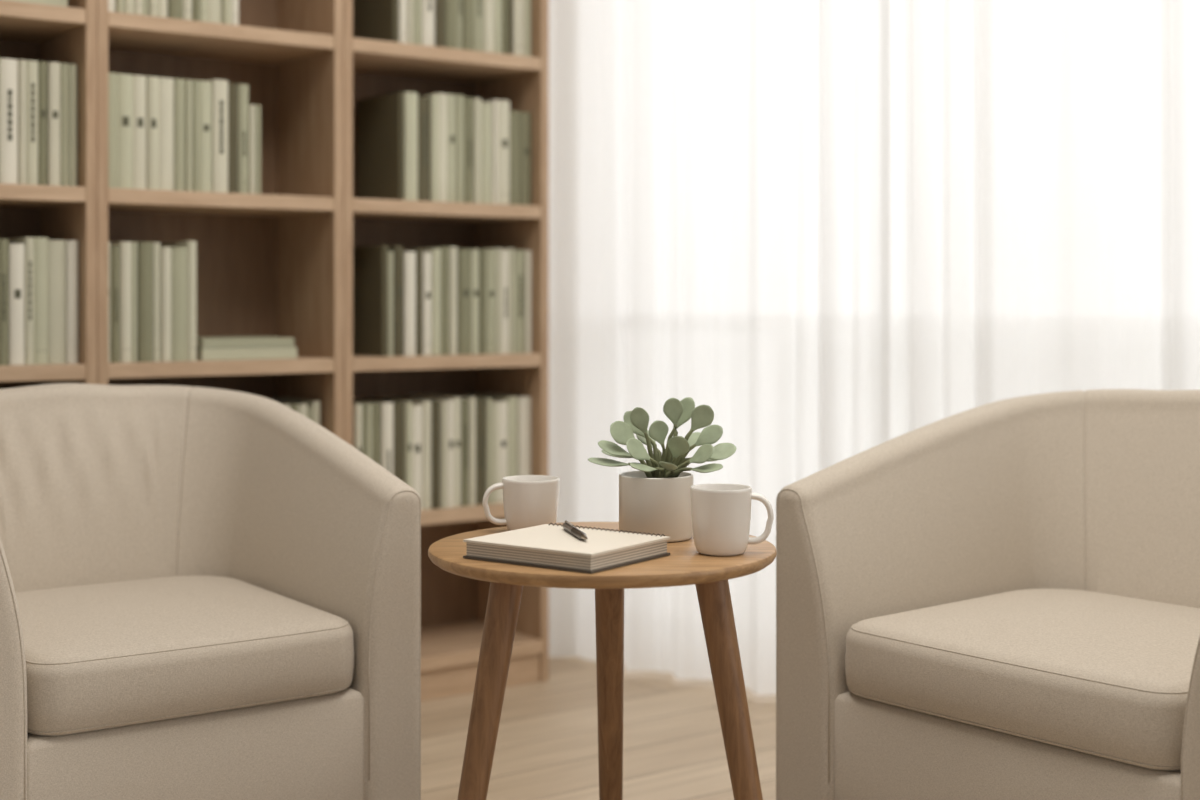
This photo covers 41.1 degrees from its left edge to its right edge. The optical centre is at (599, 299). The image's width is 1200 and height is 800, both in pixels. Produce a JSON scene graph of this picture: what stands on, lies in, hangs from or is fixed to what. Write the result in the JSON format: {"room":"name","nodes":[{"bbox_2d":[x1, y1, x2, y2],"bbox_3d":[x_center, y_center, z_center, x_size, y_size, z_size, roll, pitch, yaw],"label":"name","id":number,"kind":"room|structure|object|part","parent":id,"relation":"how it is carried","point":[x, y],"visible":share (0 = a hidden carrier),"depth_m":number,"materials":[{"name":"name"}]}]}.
{"room":"living room","nodes":[
{"label":"living room","id":0,"kind":"room"},
{"bbox_2d":[421,656,775,799],"bbox_3d":[0.000,0.950,1.100,10.000,0.100,8.200,0,0,0],"label":"floor","id":1,"kind":"structure","parent":0,"point":[546,748],"depth_m":3.27,"materials":[{"name":"brown wood"}]},
{"bbox_2d":[0,383,420,799],"bbox_3d":[-0.737,0.521,2.477,0.672,0.758,0.715,0,0,-35],"label":"armchair","id":2,"kind":"object","parent":1,"relation":"on","point":[206,593],"visible":1,"depth_m":2.36,"materials":[{"name":"fabric"}]},
{"bbox_2d":[15,576,353,735],"bbox_3d":[-0.689,0.512,2.410,0.476,0.117,0.550,0,0,-35],"label":"seat cushion","id":3,"kind":"object","parent":2,"relation":"on","point":[98,655],"depth_m":2.24,"materials":[{"name":"fabric"}]},
{"bbox_3d":[-0.696,0.705,2.419,0.484,0.270,0.542,0,0,-35],"label":"rail","id":4,"kind":"part","parent":2,"relation":"part of","materials":[{"name":"fabric"}]},
{"bbox_2d":[0,0,548,701],"bbox_3d":[-1.076,-0.210,3.269,2.148,2.220,0.304,0,0,-36],"label":"bookcase","id":5,"kind":"object","parent":1,"relation":"on","point":[277,261],"visible":0.44,"depth_m":3.58,"materials":[{"name":"brown wood"}]},
{"bbox_2d":[0,0,530,509],"bbox_3d":[-1.070,-0.173,3.260,2.097,1.296,0.214,0,0,-36],"label":"books","id":6,"kind":"object","parent":5,"relation":"on","point":[164,133],"visible":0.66,"depth_m":3.58,"materials":[{"name":"paper"}]},
{"bbox_2d":[428,522,776,799],"bbox_3d":[0.009,0.611,2.110,0.468,0.578,0.475,0,0,0],"label":"side table","id":7,"kind":"object","parent":1,"relation":"on","point":[710,575],"visible":0.71,"depth_m":2.00,"materials":[{"name":"brown wood"}]},
{"bbox_3d":[-0.157,0.621,1.999,0.141,0.558,0.043,0,0,-32],"label":"leg","id":8,"kind":"part","parent":7,"relation":"part of","materials":[{"name":"brown wood"}]},
{"bbox_2d":[482,475,559,530],"bbox_3d":[-0.104,0.285,2.229,0.098,0.074,0.080,0,0,25],"label":"coffee mug","id":9,"kind":"object","parent":7,"relation":"on","point":[528,500],"visible":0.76,"depth_m":2.19,"materials":[{"name":"white ceramic"}]},
{"bbox_2d":[463,523,669,573],"bbox_3d":[-0.040,0.308,2.007,0.197,0.026,0.175,0,0,36],"label":"spiral notebook","id":10,"kind":"object","parent":7,"relation":"on","point":[549,546],"visible":0.89,"depth_m":1.96,"materials":[{"name":"paper"}]},
{"bbox_2d":[562,521,587,539],"bbox_3d":[-0.031,0.293,2.025,0.010,0.012,0.124,0,0,-14],"label":"ballpoint pen","id":11,"kind":"object","parent":10,"relation":"on","point":[567,526],"visible":1,"depth_m":2.02,"materials":[{"name":"metal"}]},
{"bbox_3d":[0.013,0.621,2.276,0.043,0.558,0.144,0,0,0],"label":"leg","id":12,"kind":"part","parent":7,"relation":"part of","materials":[{"name":"brown wood"}]},
{"bbox_2d":[588,397,736,541],"bbox_3d":[0.084,0.227,2.162,0.201,0.189,0.108,0,0,0],"label":"potted succulent","id":13,"kind":"object","parent":7,"relation":"on","point":[656,498],"visible":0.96,"depth_m":2.14,"materials":[{"name":"green plant"}]},
{"bbox_2d":[619,471,693,541],"bbox_3d":[0.076,0.279,2.165,0.101,0.086,0.101,0,0,0],"label":"pot","id":14,"kind":"object","parent":13,"relation":"attached to","point":[656,502],"depth_m":2.12,"materials":[{"name":"ceramic"}]},
{"bbox_3d":[0.183,0.621,2.002,0.146,0.558,0.043,0,0,32],"label":"leg","id":15,"kind":"part","parent":7,"relation":"part of","materials":[{"name":"brown wood"}]},
{"bbox_2d":[690,483,773,555],"bbox_3d":[0.162,0.280,2.029,0.097,0.084,0.078,0,0,35],"label":"coffee mug","id":16,"kind":"object","parent":7,"relation":"on","point":[720,512],"visible":1,"depth_m":2.01,"materials":[{"name":"white ceramic"}]},
{"bbox_2d":[776,389,1199,799],"bbox_3d":[0.778,0.521,2.332,0.715,0.758,0.780,0,0,-40],"label":"armchair","id":17,"kind":"object","parent":1,"relation":"on","point":[998,600],"visible":1,"depth_m":2.37,"materials":[{"name":"fabric"}]},
{"bbox_3d":[0.715,0.705,2.280,0.522,0.270,0.552,0,0,-40],"label":"rail","id":18,"kind":"part","parent":17,"relation":"part of","materials":[{"name":"fabric"}]},
{"bbox_2d":[845,589,1199,770],"bbox_3d":[0.707,0.512,2.273,0.530,0.117,0.544,0,0,-40],"label":"seat cushion","id":19,"kind":"object","parent":17,"relation":"on","point":[1091,679],"depth_m":2.14,"materials":[{"name":"fabric"}]},
{"bbox_3d":[1.613,-0.425,2.941,4.200,2.650,0.140,0,0,38],"label":"wall","id":20,"kind":"structure","parent":0,"visible":0},
{"bbox_3d":[1.091,-1.615,3.152,3.120,0.024,0.170,0,0,38],"label":"curtain rod","id":21,"kind":"object","parent":20,"relation":"attached to","visible":0},
{"bbox_2d":[549,0,890,694],"bbox_3d":[0.236,-0.356,3.732,1.000,2.488,0.064,0,0,38],"label":"curtain","id":22,"kind":"object","parent":21,"relation":"hanging from","point":[719,170],"visible":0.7,"depth_m":3.72,"materials":[{"name":"white fabric"}]},
{"bbox_2d":[890,0,1199,439],"bbox_3d":[1.394,-0.356,2.838,2.015,2.488,0.075,0,0,38],"label":"curtain","id":23,"kind":"object","parent":21,"relation":"hanging from","point":[1045,154],"visible":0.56,"depth_m":3.25,"materials":[{"name":"white fabric"}]}
]}

